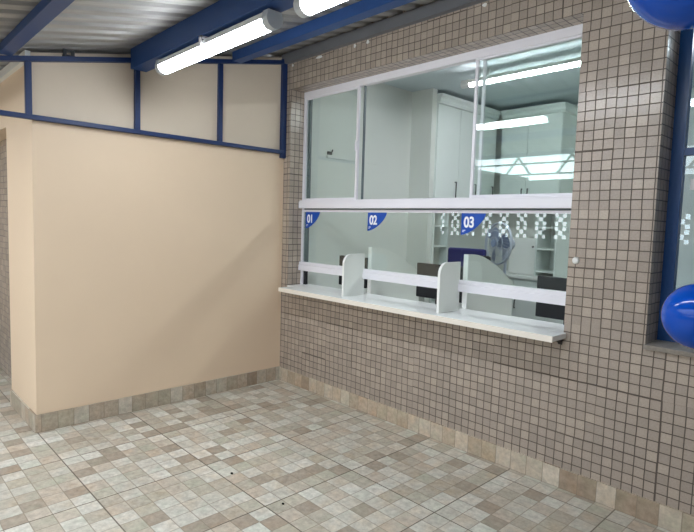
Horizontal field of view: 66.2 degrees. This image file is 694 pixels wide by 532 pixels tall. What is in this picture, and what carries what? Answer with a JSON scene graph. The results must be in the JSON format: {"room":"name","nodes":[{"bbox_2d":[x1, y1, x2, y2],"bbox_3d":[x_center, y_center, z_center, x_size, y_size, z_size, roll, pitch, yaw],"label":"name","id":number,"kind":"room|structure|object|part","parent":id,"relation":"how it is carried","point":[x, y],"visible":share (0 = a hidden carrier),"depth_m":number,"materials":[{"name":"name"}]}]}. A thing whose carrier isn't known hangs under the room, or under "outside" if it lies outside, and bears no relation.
{"room":"public hall","nodes":[
{"label":"public hall","id":0,"kind":"room"},
{"bbox_2d":[0,139,10,377],"bbox_3d":[-3.545,-0.310,5.310,0.125,2.420,3.500,-3,6,-44],"label":"wall","id":1,"kind":"structure","parent":0,"point":[5,334],"depth_m":4.65,"materials":[{"name":"ceramic"}]},
{"bbox_2d":[0,65,283,414],"bbox_3d":[-2.732,-0.523,5.577,1.965,2.850,4.200,-3,6,-44],"label":"wall","id":2,"kind":"structure","parent":0,"point":[139,264],"depth_m":3.86,"materials":[{"name":"beige paint"}]},
{"bbox_2d":[0,50,29,82],"bbox_3d":[-3.426,-1.473,4.812,0.030,0.055,4.200,-3,6,-44],"label":"trim","id":3,"kind":"structure","parent":2,"relation":"attached to","point":[12,67],"depth_m":3.57,"materials":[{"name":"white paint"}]},
{"bbox_2d":[10,389,35,431],"bbox_3d":[-2.284,1.009,3.744,0.012,0.117,0.700,-3,6,-44],"label":"baseboard","id":4,"kind":"structure","parent":2,"relation":"attached to","point":[16,402],"depth_m":3.71,"materials":[{"name":"tile"}]},
{"bbox_2d":[0,48,287,158],"bbox_3d":[-1.372,-1.325,3.844,2.314,0.841,0.038,-3,6,-44],"label":"steel frame","id":5,"kind":"object","parent":2,"relation":"attached to","point":[27,60],"visible":0.88,"depth_m":3.75,"materials":[{"name":"blue paint"}]},
{"bbox_3d":[-1.976,-1.103,3.297,0.036,0.319,0.030,-3,6,-44],"label":"post","id":6,"kind":"part","parent":5,"relation":"part of","materials":[{"name":"blue metal"}]},
{"bbox_3d":[-1.483,-1.198,3.758,0.036,0.464,0.030,-3,6,-44],"label":"post","id":7,"kind":"part","parent":5,"relation":"part of","materials":[{"name":"blue metal"}]},
{"bbox_3d":[-1.004,-1.290,4.206,0.036,0.604,0.030,-3,6,-44],"label":"post","id":8,"kind":"part","parent":5,"relation":"part of","materials":[{"name":"blue metal"}]},
{"bbox_3d":[-0.552,-1.364,4.627,0.046,0.841,0.034,-3,6,-44],"label":"corner post","id":9,"kind":"part","parent":5,"relation":"part of","materials":[{"name":"blue metal"}]},
{"bbox_2d":[30,52,281,149],"bbox_3d":[-1.255,-1.370,3.981,1.965,0.820,0.003,-3,6,-44],"label":"wall panel","id":10,"kind":"object","parent":2,"relation":"attached to","point":[183,101],"depth_m":3.95,"materials":[{"name":"beige paint"}]},
{"bbox_2d":[35,366,278,432],"bbox_3d":[-1.331,1.004,4.160,1.965,0.117,0.012,-3,6,-44],"label":"baseboard","id":11,"kind":"structure","parent":2,"relation":"attached to","point":[86,413],"depth_m":3.99,"materials":[{"name":"tile"}]},
{"bbox_2d":[0,0,437,69],"bbox_3d":[0.265,-1.322,1.836,2.720,0.615,13.797,-3,6,-44],"label":"ceiling","id":12,"kind":"structure","parent":0,"point":[85,26],"depth_m":3.12,"materials":[{"name":"white metal"}]},
{"bbox_2d":[0,0,74,55],"bbox_3d":[1.211,-0.925,-0.230,0.070,0.062,9.460,-3,6,-44],"label":"roof beam","id":13,"kind":"structure","parent":12,"relation":"attached to","point":[44,12],"depth_m":2.67,"materials":[{"name":"blue metal"}]},
{"bbox_2d":[131,0,293,71],"bbox_3d":[1.798,-1.080,0.314,0.110,0.158,9.460,-3,6,-44],"label":"roof beam","id":14,"kind":"structure","parent":12,"relation":"attached to","point":[221,15],"depth_m":3.00,"materials":[{"name":"blue metal"}]},
{"bbox_2d":[155,8,282,74],"bbox_3d":[-0.778,-1.247,3.024,0.124,0.099,1.250,-3,6,-44],"label":"tube light","id":15,"kind":"object","parent":14,"relation":"hanging from","point":[269,20],"visible":1,"depth_m":2.87,"materials":[{"name":"glowing white light tube"},{"name":"white aluminium"}]},
{"bbox_2d":[293,0,346,17],"bbox_3d":[0.224,-1.133,1.975,0.124,0.099,1.250,-3,6,-44],"label":"tube light","id":16,"kind":"object","parent":14,"relation":"hanging from","point":[303,8],"visible":1,"depth_m":2.34,"materials":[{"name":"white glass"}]},
{"bbox_2d":[232,0,415,62],"bbox_3d":[2.376,-1.304,0.842,0.080,0.090,9.460,-3,6,-44],"label":"roof beam","id":17,"kind":"structure","parent":12,"relation":"attached to","point":[363,9],"depth_m":3.49,"materials":[{"name":"blue metal"}]},
{"bbox_2d":[0,368,670,531],"bbox_3d":[-2.157,1.425,-0.043,9.000,0.100,14.000,-3,6,-44],"label":"floor","id":18,"kind":"structure","parent":0,"point":[333,466],"depth_m":2.98,"materials":[{"name":"tile"}]},
{"bbox_2d":[308,83,487,307],"bbox_3d":[0.697,-0.476,6.084,3.300,2.880,0.200,-3,6,-44],"label":"wall","id":19,"kind":"structure","parent":0,"point":[332,235],"depth_m":5.38,"materials":[{"name":"paint"}]},
{"bbox_2d":[327,156,377,164],"bbox_3d":[0.064,-1.045,5.271,0.700,0.015,0.012,-3,6,-44],"label":"duct","id":20,"kind":"object","parent":19,"relation":"attached to","point":[327,156],"visible":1,"depth_m":5.22,"materials":[{"name":"paint"}]},
{"bbox_2d":[433,93,500,197],"bbox_3d":[1.300,-1.288,6.194,1.180,1.155,0.345,-3,6,-44],"label":"upper cabinet","id":21,"kind":"object","parent":19,"relation":"attached to","point":[454,116],"visible":0.59,"depth_m":5.98,"materials":[{"name":"metal"}]},
{"bbox_3d":[1.105,-1.226,5.851,0.412,1.035,0.019,-3,6,-44],"label":"door","id":22,"kind":"part","parent":21,"relation":"part of","materials":[{"name":"white wood"}]},
{"bbox_3d":[1.395,-1.239,6.126,0.380,1.035,0.019,-3,6,-44],"label":"door","id":23,"kind":"part","parent":21,"relation":"part of","materials":[{"name":"white wood"}]},
{"bbox_3d":[1.316,-1.816,6.152,1.180,0.095,0.345,-3,6,-44],"label":"crown","id":24,"kind":"part","parent":21,"relation":"part of","materials":[{"name":"white wood"}]},
{"bbox_3d":[1.670,-1.252,6.388,0.372,1.035,0.019,-3,6,-44],"label":"door","id":25,"kind":"part","parent":21,"relation":"part of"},
{"bbox_2d":[406,88,437,302],"bbox_3d":[0.796,-0.455,5.848,0.077,2.880,0.280,-3,6,-44],"label":"pier","id":26,"kind":"object","parent":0,"point":[424,102],"visible":0.64,"depth_m":5.76,"materials":[{"name":"paint"}]},
{"bbox_2d":[278,0,693,514],"bbox_3d":[2.702,-0.096,1.451,0.200,2.980,9.700,-3,6,-44],"label":"wall","id":27,"kind":"structure","parent":0,"point":[599,405],"depth_m":2.85,"materials":[{"name":"tile"}]},
{"bbox_2d":[282,0,488,63],"bbox_3d":[2.722,-1.414,1.188,0.045,0.080,9.500,-3,6,-44],"label":"trim","id":28,"kind":"structure","parent":27,"relation":"attached to","point":[438,8],"depth_m":3.76,"materials":[{"name":"metal"}]},
{"bbox_2d":[278,284,565,344],"bbox_3d":[0.359,0.301,3.839,0.403,0.070,2.511,-3,6,-44],"label":"countertop","id":29,"kind":"structure","parent":27,"relation":"attached to","point":[510,325],"depth_m":3.43,"materials":[{"name":"stone"}]},
{"bbox_2d":[341,254,364,296],"bbox_3d":[0.050,0.068,4.142,0.224,0.326,0.019,-3,6,-44],"label":"divider","id":30,"kind":"object","parent":29,"relation":"on","point":[353,265],"visible":1,"depth_m":4.13,"materials":[{"name":"grey laminate"}]},
{"bbox_2d":[436,262,460,312],"bbox_3d":[0.669,0.138,3.495,0.224,0.326,0.019,-3,6,-44],"label":"divider","id":31,"kind":"object","parent":29,"relation":"on","point":[448,272],"visible":1,"depth_m":3.48,"materials":[{"name":"white plastic"}]},
{"bbox_2d":[298,24,582,305],"bbox_3d":[0.462,-0.581,3.857,0.090,1.702,2.499,-3,6,-44],"label":"window","id":32,"kind":"structure","parent":27,"relation":"in","point":[545,203],"depth_m":3.58,"materials":[{"name":"white metal"}]},
{"bbox_2d":[306,212,319,227],"bbox_3d":[-0.302,-0.402,4.676,0.003,0.145,0.190,-3,6,-44],"label":"sticker","id":33,"kind":"object","parent":32,"relation":"attached to","point":[311,217],"visible":1,"depth_m":4.69,"materials":[{"name":"blue plastic"}]},
{"bbox_3d":[-0.134,-1.002,4.478,0.018,0.889,0.661,-3,6,-44],"label":"sash","id":34,"kind":"part","parent":32,"relation":"part of","materials":[{"name":"clear glass"}]},
{"bbox_2d":[367,212,386,230],"bbox_3d":[0.231,-0.341,4.117,0.003,0.145,0.200,-3,6,-44],"label":"sticker","id":35,"kind":"object","parent":32,"relation":"attached to","point":[375,219],"visible":1,"depth_m":4.13,"materials":[{"name":"blue plastic"}]},
{"bbox_3d":[0.502,-1.403,3.803,0.053,0.054,2.495,-3,6,-44],"label":"head rail","id":36,"kind":"part","parent":32,"relation":"part of","materials":[{"name":"white metal"}]},
{"bbox_2d":[461,213,485,234],"bbox_3d":[0.828,-0.274,3.492,0.003,0.145,0.185,-3,6,-44],"label":"sticker","id":37,"kind":"object","parent":32,"relation":"attached to","point":[469,221],"visible":1,"depth_m":3.51,"materials":[{"name":"blue plastic"}]},
{"bbox_3d":[1.075,-0.865,3.212,0.018,0.889,0.724,-3,6,-44],"label":"sash","id":38,"kind":"part","parent":32,"relation":"part of","materials":[{"name":"clear glass"}]},
{"bbox_3d":[1.105,-0.864,3.215,0.018,0.889,0.682,-3,6,-44],"label":"sash","id":39,"kind":"part","parent":32,"relation":"part of","materials":[{"name":"clear glass"}]},
{"bbox_2d":[279,367,693,531],"bbox_3d":[2.652,1.344,1.421,0.012,0.112,9.500,-3,6,-44],"label":"baseboard","id":40,"kind":"structure","parent":27,"relation":"attached to","point":[671,519],"depth_m":3.14,"materials":[{"name":"tile"}]},
{"bbox_2d":[572,257,579,263],"bbox_3d":[1.226,-0.029,2.853,0.014,0.038,0.038,-3,6,-44],"label":"plug","id":41,"kind":"object","parent":27,"relation":"attached to","point":[575,260],"visible":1,"depth_m":2.85,"materials":[{"name":"white paint"}]},
{"bbox_2d":[643,340,693,357],"bbox_3d":[1.986,0.445,2.218,0.218,0.023,1.312,-3,6,-44],"label":"windowsill","id":42,"kind":"structure","parent":27,"relation":"attached to","point":[669,347],"depth_m":2.57,"materials":[{"name":"grey stone"}]},
{"bbox_2d":[657,29,693,342],"bbox_3d":[2.093,-0.437,2.224,0.045,1.740,1.306,-3,6,-44],"label":"window","id":43,"kind":"structure","parent":27,"relation":"in","point":[679,151],"depth_m":2.66,"materials":[{"name":"blue paint"}]},
{"bbox_3d":[2.094,-0.520,2.219,0.037,0.037,1.190,-3,6,-44],"label":"rail","id":44,"kind":"part","parent":43,"relation":"part of","materials":[{"name":"blue paint"}]},
{"bbox_2d":[690,179,693,189],"bbox_3d":[1.775,-0.395,2.556,0.001,0.055,0.217,-3,6,-44],"label":"paper notice","id":45,"kind":"object","parent":43,"relation":"attached to","point":[692,180],"visible":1,"depth_m":2.63,"materials":[{"name":"white paper"}]},
{"bbox_2d":[384,39,693,114],"bbox_3d":[2.876,-1.719,3.731,3.300,0.100,6.400,-3,6,-44],"label":"ceiling","id":46,"kind":"structure","parent":0,"point":[557,86],"depth_m":5.32,"materials":[{"name":"paint"}]},
{"bbox_2d":[460,57,580,88],"bbox_3d":[1.603,-1.706,4.562,0.063,0.134,1.450,-3,6,-44],"label":"tube light","id":47,"kind":"object","parent":46,"relation":"attached to","point":[575,62],"visible":0.56,"depth_m":4.59,"materials":[{"name":"glowing white light tube"},{"name":"white aluminium"}]},
{"bbox_2d":[487,88,693,286],"bbox_3d":[3.977,-0.287,4.937,0.140,2.880,6.400,-3,6,-44],"label":"wall","id":48,"kind":"structure","parent":0,"point":[520,225],"depth_m":5.44,"materials":[{"name":"paint"}]},
{"bbox_2d":[508,237,535,274],"bbox_3d":[2.193,-0.124,6.454,0.328,0.433,0.342,-3,6,-44],"label":"cabinet","id":49,"kind":"object","parent":48,"relation":"attached to","point":[522,257],"visible":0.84,"depth_m":6.34,"materials":[{"name":"white laminate"}]},
{"bbox_2d":[499,101,577,193],"bbox_3d":[2.254,-1.268,6.303,0.400,1.155,0.785,-3,6,-44],"label":"upper cabinet","id":50,"kind":"object","parent":48,"relation":"attached to","point":[538,150],"visible":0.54,"depth_m":6.14,"materials":[{"name":"metal"}]},
{"bbox_3d":[1.996,-1.240,6.365,0.019,1.035,0.336,-3,6,-44],"label":"door","id":51,"kind":"part","parent":50,"relation":"part of","materials":[{"name":"white wood"}]},
{"bbox_3d":[2.270,-1.796,6.261,0.400,0.095,0.785,-3,6,-44],"label":"crown","id":52,"kind":"part","parent":50,"relation":"part of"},
{"bbox_3d":[2.253,-1.211,6.096,0.019,1.035,0.402,-3,6,-44],"label":"door","id":53,"kind":"part","parent":50,"relation":"part of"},
{"bbox_2d":[627,0,693,30],"bbox_3d":[0.728,-0.631,1.111,0.294,0.264,0.265,-3,6,-44],"label":"balloon","id":54,"kind":"object","parent":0,"point":[674,15],"visible":1,"depth_m":1.10,"materials":[{"name":"blue rubber"}]},
{"bbox_2d":[661,284,693,348],"bbox_3d":[1.404,0.201,2.117,0.287,0.265,0.262,-3,6,-44],"label":"balloon","id":55,"kind":"object","parent":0,"point":[677,311],"visible":1,"depth_m":2.06,"materials":[{"name":"blue rubber"}]},
{"bbox_3d":[3.924,1.380,2.779,3.300,0.100,9.700,-3,6,-44],"label":"floor","id":56,"kind":"structure","parent":0,"visible":0},
{"bbox_2d":[429,213,448,303],"bbox_3d":[0.917,0.148,6.015,0.280,1.660,0.300,-3,6,-44],"label":"open shelf","id":57,"kind":"object","parent":56,"relation":"on","point":[440,221],"visible":0.1,"depth_m":5.99,"materials":[{"name":"white wood"}]},
{"bbox_2d":[364,292,559,323],"bbox_3d":[0.812,0.749,4.176,0.684,0.749,2.800,-3,6,-44],"label":"office desk","id":58,"kind":"object","parent":56,"relation":"on","point":[364,292],"visible":0.02,"depth_m":4.05,"materials":[{"name":"grey laminate"}]},
{"bbox_2d":[339,255,367,287],"bbox_3d":[0.055,0.106,4.806,0.170,0.386,0.350,-3,6,-44],"label":"monitor","id":59,"kind":"object","parent":58,"relation":"on","point":[341,257],"visible":0.26,"depth_m":4.88,"materials":[{"name":"black plastic"}]},
{"bbox_2d":[367,247,418,300],"bbox_3d":[0.408,0.085,4.519,0.632,0.494,0.036,-3,6,-44],"label":"divider","id":60,"kind":"object","parent":58,"relation":"on","point":[382,259],"visible":0.74,"depth_m":4.45,"materials":[{"name":"white plastic"}]},
{"bbox_2d":[416,263,462,303],"bbox_3d":[0.715,0.181,4.115,0.170,0.386,0.435,-3,6,-44],"label":"monitor","id":61,"kind":"object","parent":58,"relation":"on","point":[427,269],"visible":0.2,"depth_m":4.17,"materials":[{"name":"black plastic"}]},
{"bbox_2d":[462,254,512,315],"bbox_3d":[1.035,0.156,3.863,0.632,0.494,0.036,-3,6,-44],"label":"divider","id":62,"kind":"object","parent":58,"relation":"on","point":[478,268],"visible":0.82,"depth_m":3.79,"materials":[{"name":"white plastic"}]},
{"bbox_2d":[535,275,566,324],"bbox_3d":[1.410,0.266,3.374,0.170,0.376,0.435,-3,6,-44],"label":"monitor","id":63,"kind":"object","parent":58,"relation":"on","point":[546,310],"visible":0.16,"depth_m":3.44,"materials":[{"name":"black plastic"}]},
{"bbox_2d":[448,247,485,266],"bbox_3d":[0.992,0.448,5.020,0.582,1.225,0.553,-3,6,-44],"label":"office chair","id":64,"kind":"object","parent":56,"relation":"on","point":[454,254],"visible":0.09,"depth_m":5.17,"materials":[{"name":"blue fabric"}]},
{"bbox_2d":[485,222,514,273],"bbox_3d":[1.554,0.305,5.354,0.380,1.491,0.426,-3,6,-44],"label":"pedestal fan","id":65,"kind":"object","parent":56,"relation":"on","point":[505,245],"visible":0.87,"depth_m":5.24,"materials":[{"name":"grey plastic"}]},
{"bbox_3d":[1.465,-0.320,5.330,0.050,0.144,0.158,0,5,-19],"label":"blade","id":66,"kind":"part","parent":65,"relation":"part of","materials":[{"name":"plastic"}]},
{"bbox_3d":[1.523,-0.243,5.160,0.044,0.142,0.152,0,5,-20],"label":"blade","id":67,"kind":"part","parent":65,"relation":"part of","materials":[{"name":"plastic"}]},
{"bbox_2d":[506,270,679,323],"bbox_3d":[2.640,0.597,5.893,0.531,0.886,2.320,-3,6,-44],"label":"base cabinet","id":68,"kind":"object","parent":56,"relation":"on","point":[520,308],"visible":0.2,"depth_m":6.15,"materials":[{"name":"white laminate"}]},
{"bbox_3d":[2.093,0.560,6.133,0.019,0.790,0.426,-3,6,-44],"label":"door","id":69,"kind":"part","parent":68,"relation":"part of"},
{"bbox_3d":[2.406,0.596,5.805,0.019,0.790,0.476,-3,6,-44],"label":"door","id":70,"kind":"part","parent":68,"relation":"part of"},
{"bbox_2d":[506,270,679,288],"bbox_3d":[2.655,0.175,5.861,0.525,0.038,2.320,-3,6,-44],"label":"countertop","id":71,"kind":"structure","parent":68,"relation":"on","point":[510,275],"depth_m":6.19,"materials":[{"name":"white laminate"}]},
{"bbox_2d":[534,214,570,276],"bbox_3d":[2.408,-0.270,6.223,0.355,0.772,0.248,-3,6,-44],"label":"open shelf","id":72,"kind":"object","parent":71,"relation":"on","point":[552,230],"visible":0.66,"depth_m":6.21,"materials":[{"name":"white wood"}]},
{"bbox_3d":[2.531,-0.276,6.340,0.015,0.772,0.212,-3,6,-44],"label":"panel","id":73,"kind":"part","parent":72,"relation":"part of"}
]}

